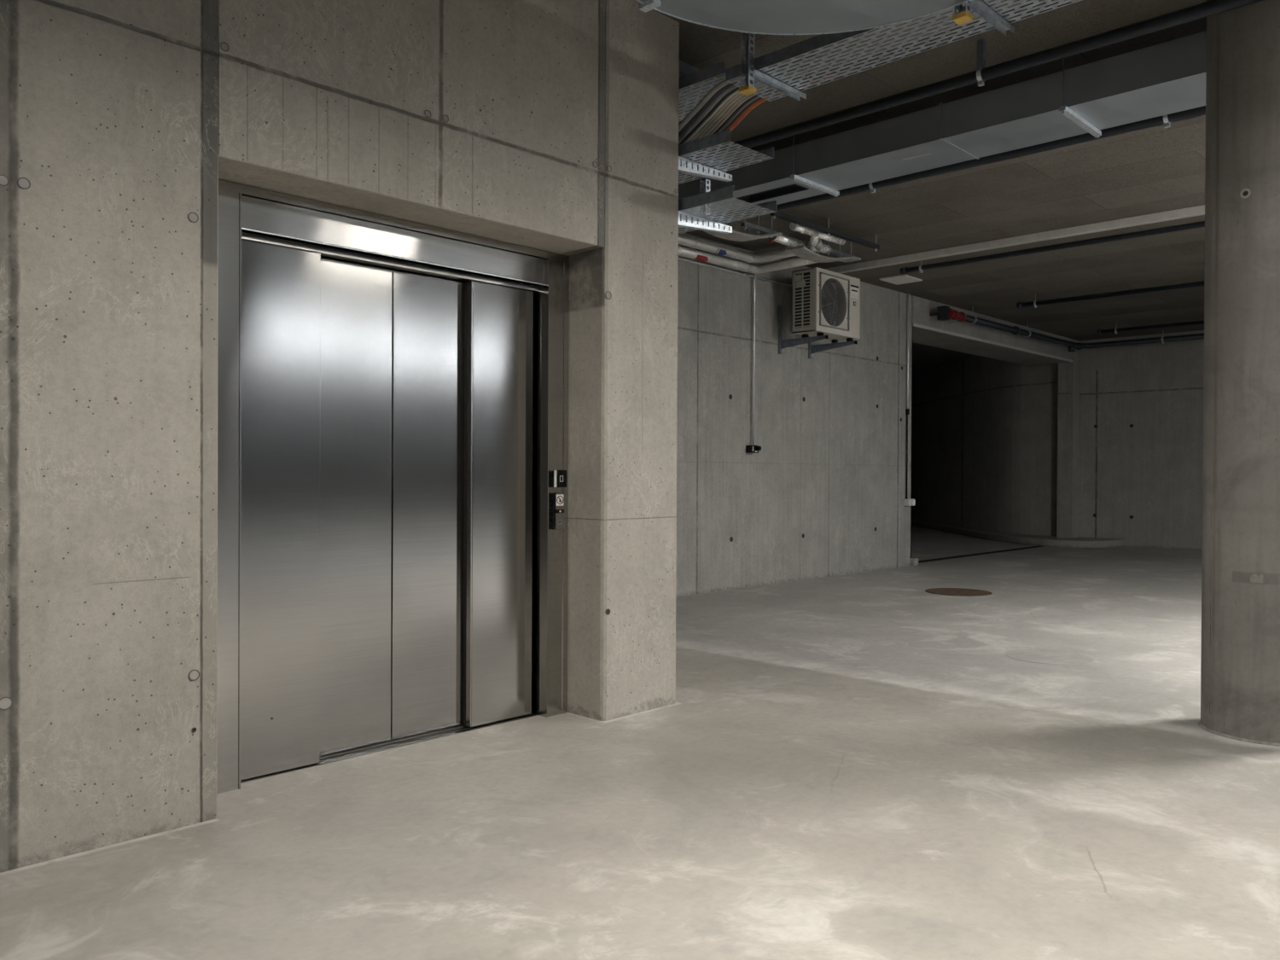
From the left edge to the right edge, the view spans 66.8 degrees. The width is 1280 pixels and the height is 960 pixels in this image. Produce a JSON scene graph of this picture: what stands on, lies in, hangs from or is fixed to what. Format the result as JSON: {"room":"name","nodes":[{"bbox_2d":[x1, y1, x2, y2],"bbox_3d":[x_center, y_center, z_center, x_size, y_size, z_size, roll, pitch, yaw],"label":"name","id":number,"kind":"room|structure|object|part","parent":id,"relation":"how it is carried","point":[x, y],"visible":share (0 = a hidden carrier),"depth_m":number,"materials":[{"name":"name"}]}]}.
{"room":"parking garage","nodes":[
{"label":"parking garage","id":0,"kind":"room"},
{"bbox_2d":[0,0,679,872],"bbox_3d":[-3.610,-0.582,3.191,2.904,3.584,7.972,1,1,44],"label":"wall","id":1,"kind":"structure","parent":0,"point":[549,125],"depth_m":3.30,"materials":[{"name":"concrete"}]},
{"bbox_2d":[217,179,569,793],"bbox_3d":[-1.059,0.024,4.246,0.226,2.280,1.836,1,1,44],"label":"elevator door","id":2,"kind":"structure","parent":1,"relation":"in","point":[392,392],"depth_m":4.23,"materials":[{"name":"metal"}]},
{"bbox_3d":[-1.443,0.117,3.851,0.032,2.084,0.358,1,1,44],"label":"door panel","id":3,"kind":"part","parent":2,"relation":"part of","materials":[{"name":"metal"}]},
{"bbox_3d":[-1.253,0.114,4.146,0.032,2.076,0.420,1,1,44],"label":"door panel","id":4,"kind":"part","parent":2,"relation":"part of","materials":[{"name":"metal"}]},
{"bbox_3d":[-1.054,1.162,4.278,0.072,0.004,1.513,1,1,44],"label":"sill","id":5,"kind":"part","parent":2,"relation":"part of","materials":[{"name":"metal"}]},
{"bbox_3d":[-0.952,0.113,4.457,0.032,2.076,0.436,1,1,44],"label":"door panel","id":6,"kind":"part","parent":2,"relation":"part of","materials":[{"name":"metal"}]},
{"bbox_3d":[-0.667,0.114,4.668,0.032,2.082,0.362,1,1,44],"label":"door panel","id":7,"kind":"part","parent":2,"relation":"part of","materials":[{"name":"metal"}]},
{"bbox_3d":[-0.405,0.152,4.780,0.025,0.182,0.074,1,1,44],"label":"call panel","id":8,"kind":"part","parent":2,"relation":"part of","materials":[{"name":"metal"}]},
{"bbox_2d":[550,470,566,487],"bbox_3d":[-0.399,-0.007,4.782,0.028,0.086,0.087,1,1,44],"label":"card reader","id":9,"kind":"object","parent":2,"relation":"attached to","point":[558,478],"visible":1,"depth_m":4.76,"materials":[{"name":"black plastic"}]},
{"bbox_3d":[-0.395,0.152,4.782,0.004,0.178,0.057,1,1,44],"label":"plate","id":10,"kind":"part","parent":2,"relation":"part of","materials":[{"name":"metal"}]},
{"bbox_2d":[678,59,721,104],"bbox_3d":[0.274,-2.209,5.452,0.302,0.060,0.670,1,1,44],"label":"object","id":11,"kind":"object","parent":1,"relation":"attached to","point":[685,68],"visible":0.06,"depth_m":5.24,"materials":[{"name":"metal"}]},
{"bbox_2d":[678,60,726,121],"bbox_3d":[-0.497,-2.102,6.044,2.910,0.060,0.350,1,1,44],"label":"cable tray","id":12,"kind":"object","parent":1,"relation":"attached to","point":[701,76],"visible":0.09,"depth_m":5.09,"materials":[{"name":"metal"}]},
{"bbox_2d":[678,210,732,233],"bbox_3d":[0.335,-1.383,5.234,0.054,0.122,0.452,1,1,44],"label":"bracket","id":13,"kind":"object","parent":1,"relation":"attached to","point":[683,223],"visible":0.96,"depth_m":5.19,"materials":[{"name":"metal"}]},
{"bbox_2d":[678,185,776,233],"bbox_3d":[-0.489,-1.446,5.995,3.000,0.060,0.367,1,1,44],"label":"cable tray","id":14,"kind":"object","parent":13,"relation":"on","point":[720,194],"visible":0.13,"depth_m":5.05,"materials":[{"name":"metal"}]},
{"bbox_2d":[678,156,733,181],"bbox_3d":[0.336,-1.668,5.232,0.054,0.122,0.452,1,1,44],"label":"bracket","id":15,"kind":"object","parent":1,"relation":"attached to","point":[683,169],"visible":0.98,"depth_m":5.19,"materials":[{"name":"metal"}]},
{"bbox_2d":[678,128,773,184],"bbox_3d":[-0.495,-1.731,6.000,2.980,0.060,0.367,1,1,44],"label":"cable tray","id":16,"kind":"object","parent":1,"relation":"attached to","point":[748,158],"visible":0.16,"depth_m":5.06,"materials":[{"name":"metal"}]},
{"bbox_2d":[699,179,709,216],"bbox_3d":[0.367,-1.573,5.469,0.042,0.230,0.041,1,1,44],"label":"post","id":17,"kind":"object","parent":16,"relation":"hanging from","point":[706,185],"visible":0.4,"depth_m":5.47,"materials":[{"name":"metal"}]},
{"bbox_2d":[678,52,811,132],"bbox_3d":[-0.392,-1.870,5.687,3.300,0.333,0.029,1,1,44],"label":"cable","id":18,"kind":"object","parent":16,"relation":"on","point":[724,83],"visible":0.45,"depth_m":4.97,"materials":[{"name":"grey plastic"}]},
{"bbox_2d":[678,51,815,138],"bbox_3d":[-0.369,-1.871,5.711,3.300,0.333,0.029,1,1,44],"label":"cable","id":19,"kind":"object","parent":16,"relation":"on","point":[718,93],"visible":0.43,"depth_m":5.01,"materials":[{"name":"black plastic"}]},
{"bbox_2d":[678,54,819,144],"bbox_3d":[-0.346,-1.870,5.735,3.300,0.331,0.027,1,1,44],"label":"cable","id":20,"kind":"object","parent":16,"relation":"on","point":[721,96],"visible":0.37,"depth_m":5.04,"materials":[{"name":"grey plastic"}]},
{"bbox_2d":[678,56,820,145],"bbox_3d":[-0.328,-1.864,5.754,3.300,0.320,0.016,1,1,44],"label":"cable","id":21,"kind":"object","parent":16,"relation":"on","point":[730,93],"visible":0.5,"depth_m":5.07,"materials":[{"name":"grey plastic"}]},
{"bbox_2d":[683,58,823,143],"bbox_3d":[-0.315,-1.863,5.768,3.300,0.317,0.013,1,1,44],"label":"cable","id":22,"kind":"object","parent":16,"relation":"on","point":[736,91],"visible":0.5,"depth_m":5.08,"materials":[{"name":"white plastic"}]},
{"bbox_2d":[680,60,830,157],"bbox_3d":[-0.281,-1.867,5.802,3.300,0.326,0.022,1,1,44],"label":"cable","id":23,"kind":"object","parent":16,"relation":"on","point":[738,96],"visible":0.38,"depth_m":5.10,"materials":[{"name":"grey plastic"}]},
{"bbox_2d":[680,63,831,160],"bbox_3d":[-0.263,-1.867,5.821,3.300,0.326,0.022,1,1,44],"label":"cable","id":24,"kind":"object","parent":16,"relation":"on","point":[740,99],"visible":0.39,"depth_m":5.12,"materials":[{"name":"grey plastic"}]},
{"bbox_2d":[688,58,826,141],"bbox_3d":[-0.299,-1.867,5.783,3.300,0.326,0.022,1,1,44],"label":"cable","id":25,"kind":"object","parent":16,"relation":"on","point":[731,98],"visible":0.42,"depth_m":5.09,"materials":[{"name":"black plastic"}]},
{"bbox_2d":[680,64,836,162],"bbox_3d":[-0.244,-1.867,5.840,3.300,0.326,0.022,1,1,44],"label":"cable","id":26,"kind":"object","parent":16,"relation":"on","point":[745,99],"visible":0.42,"depth_m":5.12,"materials":[{"name":"grey plastic"}]},
{"bbox_2d":[679,69,842,173],"bbox_3d":[-0.203,-1.864,5.883,3.300,0.318,0.014,1,1,44],"label":"cable","id":27,"kind":"object","parent":16,"relation":"on","point":[759,98],"visible":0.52,"depth_m":5.15,"materials":[{"name":"orange plastic"}]},
{"bbox_2d":[678,71,844,176],"bbox_3d":[-0.190,-1.864,5.897,3.300,0.318,0.014,1,1,44],"label":"cable","id":28,"kind":"object","parent":16,"relation":"on","point":[762,99],"visible":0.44,"depth_m":5.16,"materials":[{"name":"plastic"}]},
{"bbox_2d":[686,67,837,163],"bbox_3d":[-0.228,-1.864,5.857,3.300,0.318,0.014,1,1,44],"label":"cable","id":29,"kind":"object","parent":16,"relation":"on","point":[739,107],"visible":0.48,"depth_m":5.12,"materials":[{"name":"grey plastic"}]},
{"bbox_2d":[679,71,846,178],"bbox_3d":[-0.176,-1.864,5.911,3.300,0.318,0.014,1,1,44],"label":"cable","id":30,"kind":"object","parent":16,"relation":"on","point":[765,100],"visible":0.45,"depth_m":5.18,"materials":[{"name":"grey plastic"}]},
{"bbox_2d":[686,67,839,166],"bbox_3d":[-0.216,-1.863,5.870,3.300,0.317,0.013,1,1,44],"label":"cable","id":31,"kind":"object","parent":16,"relation":"on","point":[757,97],"visible":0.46,"depth_m":5.16,"materials":[{"name":"plastic"}]},
{"bbox_2d":[0,525,1279,959],"bbox_3d":[7.655,1.284,7.000,31.300,0.202,29.300,1,1,44],"label":"floor","id":32,"kind":"structure","parent":0,"point":[858,765],"depth_m":3.38,"materials":[{"name":"concrete"}]},
{"bbox_2d":[925,587,992,596],"bbox_3d":[3.243,1.140,9.887,0.650,0.006,0.650,1,1,44],"label":"manhole cover","id":33,"kind":"object","parent":32,"relation":"on","point":[947,591],"visible":1,"depth_m":9.86,"materials":[{"name":"metal"}]},
{"bbox_2d":[918,545,1045,563],"bbox_3d":[5.117,1.115,14.625,0.150,0.003,4.740,1,1,44],"label":"channel","id":34,"kind":"object","parent":32,"relation":"on","point":[1038,546],"visible":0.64,"depth_m":14.56,"materials":[{"name":"black metal"}]},
{"bbox_2d":[1198,0,1279,746],"bbox_3d":[2.943,-0.587,4.546,0.548,3.534,0.548,1,1,44],"label":"column","id":35,"kind":"structure","parent":32,"relation":"on","point":[1240,661],"depth_m":4.40,"materials":[{"name":"concrete"}]},
{"bbox_2d":[675,232,1079,597],"bbox_3d":[2.624,-0.620,12.289,0.782,3.584,13.778,1,1,44],"label":"wall","id":36,"kind":"structure","parent":0,"point":[823,494],"depth_m":10.81,"materials":[{"name":"concrete"}]},
{"bbox_2d":[677,256,791,286],"bbox_3d":[-0.078,-2.133,8.887,0.040,0.040,5.080,1,1,44],"label":"conduit","id":37,"kind":"object","parent":36,"relation":"attached to","point":[743,274],"visible":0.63,"depth_m":9.95,"materials":[{"name":"metal"}]},
{"bbox_2d":[677,233,796,262],"bbox_3d":[-0.038,-2.266,8.261,0.737,0.111,4.236,1,1,44],"label":"pipe","id":38,"kind":"object","parent":36,"relation":"attached to","point":[684,240],"visible":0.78,"depth_m":9.62,"materials":[{"name":"metal"}]},
{"bbox_2d":[677,244,819,273],"bbox_3d":[-0.018,-2.188,8.329,0.843,0.108,4.362,1,1,44],"label":"pipe","id":39,"kind":"object","parent":36,"relation":"attached to","point":[685,252],"visible":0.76,"depth_m":9.73,"materials":[{"name":"metal"}]},
{"bbox_2d":[745,445,761,453],"bbox_3d":[1.189,-0.324,10.175,0.101,0.080,0.136,1,1,44],"label":"sensor box","id":40,"kind":"object","parent":36,"relation":"attached to","point":[749,449],"visible":1,"depth_m":10.14,"materials":[{"name":"black plastic"}]},
{"bbox_2d":[750,273,757,444],"bbox_3d":[1.193,-1.285,10.199,0.057,1.831,0.050,1,1,44],"label":"conduit","id":41,"kind":"object","parent":36,"relation":"attached to","point":[754,277],"visible":0.83,"depth_m":10.19,"materials":[{"name":"metal"}]},
{"bbox_2d":[778,305,828,354],"bbox_3d":[1.735,-1.628,10.355,0.613,0.520,0.060,1,1,44],"label":"wall bracket","id":42,"kind":"object","parent":36,"relation":"attached to","point":[791,342],"visible":1,"depth_m":10.47,"materials":[{"name":"metal"}]},
{"bbox_3d":[1.525,-1.630,10.559,0.027,0.520,0.040,1,1,44],"label":"wall rail","id":43,"kind":"part","parent":42,"relation":"part of","materials":[{"name":"metal"}]},
{"bbox_3d":[1.744,-1.469,10.348,0.580,0.092,0.040,1,1,44],"label":"arm","id":44,"kind":"part","parent":42,"relation":"part of","materials":[{"name":"metal"}]},
{"bbox_2d":[791,267,860,341],"bbox_3d":[2.013,-1.878,10.449,0.325,0.655,0.846,1,1,44],"label":"air conditioner","id":45,"kind":"object","parent":42,"relation":"on","point":[827,302],"visible":1,"depth_m":10.25,"materials":[{"name":"beige metal"}]},
{"bbox_2d":[820,278,847,325],"bbox_3d":[2.058,-1.881,10.274,0.018,0.499,0.508,1,1,44],"label":"fan grille","id":46,"kind":"object","parent":45,"relation":"attached to","point":[842,282],"depth_m":10.29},
{"bbox_3d":[2.109,-1.877,10.360,0.030,0.655,0.842,1,1,44],"label":"panel","id":47,"kind":"part","parent":45,"relation":"part of","materials":[{"name":"beige metal"}]},
{"bbox_2d":[808,336,857,359],"bbox_3d":[2.131,-1.629,10.765,0.613,0.520,0.060,1,1,44],"label":"wall bracket","id":48,"kind":"object","parent":36,"relation":"attached to","point":[834,344],"visible":0.69,"depth_m":10.80,"materials":[{"name":"metal"}]},
{"bbox_3d":[1.921,-1.631,10.969,0.027,0.520,0.040,1,1,44],"label":"wall rail","id":49,"kind":"part","parent":48,"relation":"part of","materials":[{"name":"metal"}]},
{"bbox_3d":[2.140,-1.470,10.758,0.580,0.092,0.040,1,1,44],"label":"arm","id":50,"kind":"part","parent":48,"relation":"part of","materials":[{"name":"metal"}]},
{"bbox_2d":[905,293,909,499],"bbox_3d":[3.464,-1.082,12.557,0.047,2.653,0.047,1,1,44],"label":"conduit","id":51,"kind":"object","parent":36,"relation":"attached to","point":[907,410],"visible":1,"depth_m":12.54,"materials":[{"name":"grey plastic"}]},
{"bbox_2d":[903,498,915,506],"bbox_3d":[3.497,0.289,12.587,0.077,0.090,0.160,1,1,44],"label":"junction box","id":52,"kind":"object","parent":36,"relation":"attached to","point":[909,502],"visible":1,"depth_m":12.55,"materials":[{"name":"grey plastic"}]},
{"bbox_2d":[910,558,918,565],"bbox_3d":[3.583,1.074,12.721,0.090,0.100,0.110,1,1,44],"label":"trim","id":53,"kind":"structure","parent":36,"relation":"attached to","point":[914,561],"depth_m":12.68,"materials":[{"name":"grey metal"}]},
{"bbox_2d":[913,323,1073,362],"bbox_3d":[5.503,-2.035,14.682,0.012,0.039,5.570,1,1,44],"label":"trim","id":54,"kind":"structure","parent":36,"relation":"attached to","point":[914,324],"depth_m":14.27,"materials":[{"name":"grey metal"}]},
{"bbox_2d":[1070,358,1079,537],"bbox_3d":[7.539,-0.547,16.807,0.012,3.098,0.310,1,1,44],"label":"trim","id":55,"kind":"structure","parent":36,"relation":"attached to","point":[1075,383],"depth_m":16.79,"materials":[{"name":"concrete"}]},
{"bbox_2d":[634,0,1206,377],"bbox_3d":[7.600,-2.450,7.042,31.500,0.200,29.300,1,1,44],"label":"ceiling","id":56,"kind":"structure","parent":0,"point":[1159,168],"depth_m":8.28,"materials":[{"name":"grey concrete"}]},
{"bbox_2d":[703,230,765,241],"bbox_3d":[0.757,-2.235,8.405,0.026,0.310,1.074,1,1,44],"label":"cable","id":57,"kind":"object","parent":56,"relation":"hanging from","point":[706,231],"visible":0.3,"depth_m":8.34,"materials":[{"name":"grey plastic"}]},
{"bbox_2d":[708,231,767,240],"bbox_3d":[0.779,-2.235,8.384,0.026,0.310,1.074,1,1,44],"label":"cable","id":58,"kind":"object","parent":56,"relation":"hanging from","point":[712,232],"visible":0.23,"depth_m":8.32,"materials":[{"name":"grey plastic"}]},
{"bbox_2d":[714,232,770,240],"bbox_3d":[0.801,-2.235,8.362,0.026,0.310,1.074,1,1,44],"label":"cable","id":59,"kind":"object","parent":56,"relation":"hanging from","point":[714,232],"visible":0.24,"depth_m":8.32,"materials":[{"name":"grey plastic"}]},
{"bbox_2d":[713,226,776,238],"bbox_3d":[0.846,-2.234,8.319,0.026,0.310,1.074,1,1,44],"label":"cable","id":60,"kind":"object","parent":56,"relation":"hanging from","point":[713,226],"visible":0.23,"depth_m":8.33,"materials":[{"name":"grey plastic"}]},
{"bbox_2d":[720,232,773,239],"bbox_3d":[0.824,-2.235,8.341,0.026,0.310,1.074,1,1,44],"label":"cable","id":61,"kind":"object","parent":56,"relation":"hanging from","point":[720,233],"visible":0.2,"depth_m":8.35,"materials":[{"name":"grey plastic"}]},
{"bbox_2d":[738,32,756,95],"bbox_3d":[0.520,-2.119,4.686,0.062,0.494,0.062,1,1,44],"label":"post","id":62,"kind":"object","parent":56,"relation":"hanging from","point":[748,89],"visible":0.68,"depth_m":4.69,"materials":[{"name":"metal"}]},
{"bbox_2d":[718,226,779,238],"bbox_3d":[0.868,-2.234,8.298,0.026,0.310,1.074,1,1,44],"label":"cable","id":63,"kind":"object","parent":56,"relation":"hanging from","point":[718,226],"visible":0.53,"depth_m":8.30,"materials":[{"name":"grey plastic"}]},
{"bbox_2d":[718,225,782,238],"bbox_3d":[0.890,-2.234,8.276,0.026,0.310,1.074,1,1,44],"label":"cable","id":64,"kind":"object","parent":56,"relation":"hanging from","point":[733,230],"visible":0.59,"depth_m":8.39,"materials":[{"name":"grey plastic"}]},
{"bbox_2d":[740,215,775,238],"bbox_3d":[1.055,-2.290,8.633,0.044,0.204,0.450,1,1,44],"label":"rail","id":65,"kind":"object","parent":56,"relation":"hanging from","point":[759,229],"visible":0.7,"depth_m":8.62,"materials":[{"name":"metal"}]},
{"bbox_3d":[1.055,-2.290,8.633,0.023,0.204,0.023,1,1,44],"label":"hanger rod","id":66,"kind":"part","parent":65,"relation":"part of","materials":[{"name":"metal"}]},
{"bbox_2d":[770,211,879,251],"bbox_3d":[1.720,-2.306,8.845,0.044,0.169,1.720,1,1,44],"label":"rail","id":67,"kind":"object","parent":56,"relation":"hanging from","point":[780,215],"visible":0.98,"depth_m":8.79,"materials":[{"name":"grey metal"}]},
{"bbox_2d":[827,241,855,261],"bbox_3d":[1.979,-2.293,9.603,0.044,0.204,0.470,1,1,44],"label":"rail","id":68,"kind":"object","parent":56,"relation":"hanging from","point":[834,252],"visible":0.66,"depth_m":9.59,"materials":[{"name":"metal"}]},
{"bbox_2d":[773,222,845,254],"bbox_3d":[1.561,-2.233,9.056,0.398,0.132,0.922,1,1,44],"label":"foil pipework","id":69,"kind":"object","parent":68,"relation":"attached to","point":[815,244],"visible":0.87,"depth_m":8.98,"materials":[{"name":"metal"}]},
{"bbox_2d":[768,236,775,243],"bbox_3d":[1.194,-2.211,8.835,0.066,0.103,0.055,1,1,44],"label":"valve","id":70,"kind":"object","parent":69,"relation":"attached to","point":[770,240],"visible":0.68,"depth_m":8.83,"materials":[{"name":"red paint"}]},
{"bbox_2d":[786,248,846,262],"bbox_3d":[1.727,-2.154,9.394,0.026,0.112,1.003,1,1,44],"label":"cable","id":71,"kind":"object","parent":68,"relation":"hanging from","point":[788,249],"visible":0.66,"depth_m":9.19,"materials":[{"name":"grey plastic"}]},
{"bbox_2d":[790,247,849,261],"bbox_3d":[1.749,-2.153,9.373,0.026,0.112,1.003,1,1,44],"label":"cable","id":72,"kind":"object","parent":68,"relation":"hanging from","point":[791,248],"visible":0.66,"depth_m":9.16,"materials":[{"name":"grey plastic"}]},
{"bbox_2d":[792,246,852,261],"bbox_3d":[1.771,-2.153,9.351,0.026,0.112,1.003,1,1,44],"label":"cable","id":73,"kind":"object","parent":68,"relation":"hanging from","point":[794,247],"visible":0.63,"depth_m":9.15,"materials":[{"name":"grey plastic"}]},
{"bbox_2d":[795,246,855,261],"bbox_3d":[1.794,-2.153,9.329,0.026,0.112,1.003,1,1,44],"label":"cable","id":74,"kind":"object","parent":68,"relation":"hanging from","point":[796,247],"visible":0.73,"depth_m":9.13,"materials":[{"name":"grey plastic"}]},
{"bbox_2d":[798,245,857,261],"bbox_3d":[1.816,-2.152,9.308,0.026,0.112,1.003,1,1,44],"label":"cable","id":75,"kind":"object","parent":68,"relation":"hanging from","point":[800,247],"visible":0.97,"depth_m":9.10,"materials":[{"name":"grey plastic"}]},
{"bbox_2d":[801,245,861,260],"bbox_3d":[1.838,-2.152,9.286,0.026,0.112,1.003,1,1,44],"label":"cable","id":76,"kind":"object","parent":68,"relation":"hanging from","point":[802,247],"visible":1,"depth_m":9.24,"materials":[{"name":"grey plastic"}]},
{"bbox_2d":[879,274,922,285],"bbox_3d":[3.119,-2.394,11.602,0.340,0.019,0.410,1,1,44],"label":"ceiling access panel","id":77,"kind":"object","parent":56,"relation":"attached to","point":[901,279],"visible":1,"depth_m":11.54,"materials":[{"name":"white paint"}]},
{"bbox_2d":[725,0,1082,101],"bbox_3d":[1.742,-1.996,3.850,3.280,0.088,0.435,1,1,44],"label":"cable tray","id":78,"kind":"object","parent":56,"relation":"hanging from","point":[1032,8],"depth_m":4.50,"materials":[{"name":"metal"}]},
{"bbox_3d":[0.692,-1.977,4.865,0.040,0.026,0.435,1,1,44],"label":"tray bracket","id":79,"kind":"part","parent":78,"relation":"part of","materials":[{"name":"silver metal"}]},
{"bbox_2d":[678,30,1206,221],"bbox_3d":[4.320,-2.156,3.688,12.950,0.370,0.553,1,1,44],"label":"ventilation duct","id":80,"kind":"object","parent":56,"relation":"hanging from","point":[1169,77],"visible":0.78,"depth_m":5.69,"materials":[{"name":"metal"}]},
{"bbox_2d":[735,183,808,203],"bbox_3d":[0.940,-2.079,6.937,0.545,0.074,0.194,1,1,44],"label":"outlet","id":81,"kind":"object","parent":80,"relation":"attached to","point":[786,189],"depth_m":6.97,"materials":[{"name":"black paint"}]},
{"bbox_3d":[1.029,-2.192,6.506,0.007,0.370,0.007,0,0,22],"label":"hanger rod","id":82,"kind":"part","parent":80,"relation":"part of","materials":[{"name":"metal"}]},
{"bbox_3d":[1.210,-2.031,6.695,0.036,0.024,0.553,1,1,44],"label":"support rail","id":83,"kind":"part","parent":80,"relation":"part of","materials":[{"name":"metal"}]},
{"bbox_3d":[2.302,-2.177,5.276,0.007,0.370,0.007,0,0,-23],"label":"hanger rod","id":84,"kind":"part","parent":80,"relation":"part of","materials":[{"name":"metal"}]},
{"bbox_3d":[2.482,-2.016,5.465,0.036,0.024,0.553,1,1,44],"label":"support rail","id":85,"kind":"part","parent":80,"relation":"part of","materials":[{"name":"metal"}]},
{"bbox_2d":[952,0,972,24],"bbox_3d":[1.310,-2.110,3.934,0.062,0.494,0.062,1,1,44],"label":"post","id":86,"kind":"object","parent":56,"relation":"hanging from","point":[962,17],"visible":0.92,"depth_m":3.93,"materials":[{"name":"metal"}]},
{"bbox_2d":[635,0,972,34],"bbox_3d":[0.683,-2.001,1.226,4.755,0.230,4.720,1,1,44],"label":"duct elbow","id":87,"kind":"object","parent":86,"relation":"attached to","point":[770,17],"visible":1,"depth_m":4.00,"materials":[{"name":"metal"}]},
{"bbox_2d":[964,0,1014,35],"bbox_3d":[1.475,-1.968,4.106,0.040,0.026,0.437,1,1,44],"label":"bracket","id":88,"kind":"object","parent":86,"relation":"attached to","point":[979,7],"visible":0.93,"depth_m":4.13,"materials":[{"name":"metal"}]},
{"bbox_2d":[703,0,1263,161],"bbox_3d":[3.890,-2.221,3.243,12.950,0.238,0.072,1,1,44],"label":"pipe","id":89,"kind":"object","parent":56,"relation":"hanging from","point":[982,73],"visible":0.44,"depth_m":5.13,"materials":[{"name":"black metal"}]},
{"bbox_2d":[776,105,1205,211],"bbox_3d":[4.849,-2.226,4.235,12.950,0.234,0.084,1,1,44],"label":"pipe","id":90,"kind":"object","parent":56,"relation":"attached to","point":[1166,119],"visible":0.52,"depth_m":6.50,"materials":[{"name":"grey metal"}]},
{"bbox_2d":[824,204,1204,273],"bbox_3d":[6.478,-2.321,6.868,12.269,0.065,0.090,1,1,44],"label":"ceiling beam","id":91,"kind":"structure","parent":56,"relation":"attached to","point":[1199,210],"depth_m":9.42,"materials":[{"name":"grey concrete"}]},
{"bbox_2d":[900,221,1204,274],"bbox_3d":[6.885,-2.256,6.579,11.282,0.188,0.070,1,1,44],"label":"pipe","id":92,"kind":"object","parent":56,"relation":"hanging from","point":[921,268],"visible":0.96,"depth_m":9.32,"materials":[{"name":"black metal"}]},
{"bbox_2d":[930,305,1204,352],"bbox_3d":[10.005,-2.218,10.517,12.267,0.294,4.999,1,1,44],"label":"pipe","id":93,"kind":"object","parent":56,"relation":"hanging from","point":[944,312],"visible":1,"depth_m":15.13,"materials":[{"name":"black metal"}]},
{"bbox_3d":[3.942,-2.217,12.978,0.127,0.040,0.030,1,1,44],"label":"bracket arm","id":94,"kind":"part","parent":93,"relation":"part of","materials":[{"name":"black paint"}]},
{"bbox_2d":[1016,280,1204,308],"bbox_3d":[8.963,-2.264,8.715,11.262,0.186,0.078,1,1,44],"label":"pipe","id":95,"kind":"object","parent":56,"relation":"hanging from","point":[1019,305],"visible":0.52,"depth_m":11.81,"materials":[{"name":"black metal"}]},
{"bbox_2d":[1096,320,1204,334],"bbox_3d":[11.123,-2.270,11.008,11.342,0.186,0.078,1,1,44],"label":"pipe","id":96,"kind":"object","parent":56,"relation":"hanging from","point":[1201,322],"visible":0.58,"depth_m":14.41,"materials":[{"name":"black metal"}]},
{"bbox_2d":[911,355,1058,535],"bbox_3d":[6.949,-0.667,21.541,0.924,3.584,9.047,0,0,-3],"label":"wall","id":97,"kind":"structure","parent":0,"point":[984,456],"depth_m":18.74,"materials":[{"name":"concrete"}]},
{"bbox_2d":[911,519,1124,547],"bbox_3d":[6.747,1.020,20.952,1.604,0.115,10.130,0,0,-8],"label":"trim","id":98,"kind":"structure","parent":97,"relation":"attached to","point":[1039,540],"depth_m":16.79,"materials":[{"name":"concrete"}]},
{"bbox_2d":[1078,330,1204,550],"bbox_3d":[15.766,-0.537,9.305,22.270,3.584,0.302,1,1,44],"label":"wall","id":99,"kind":"structure","parent":0,"point":[1141,453],"depth_m":16.21,"materials":[{"name":"concrete"}]}
]}

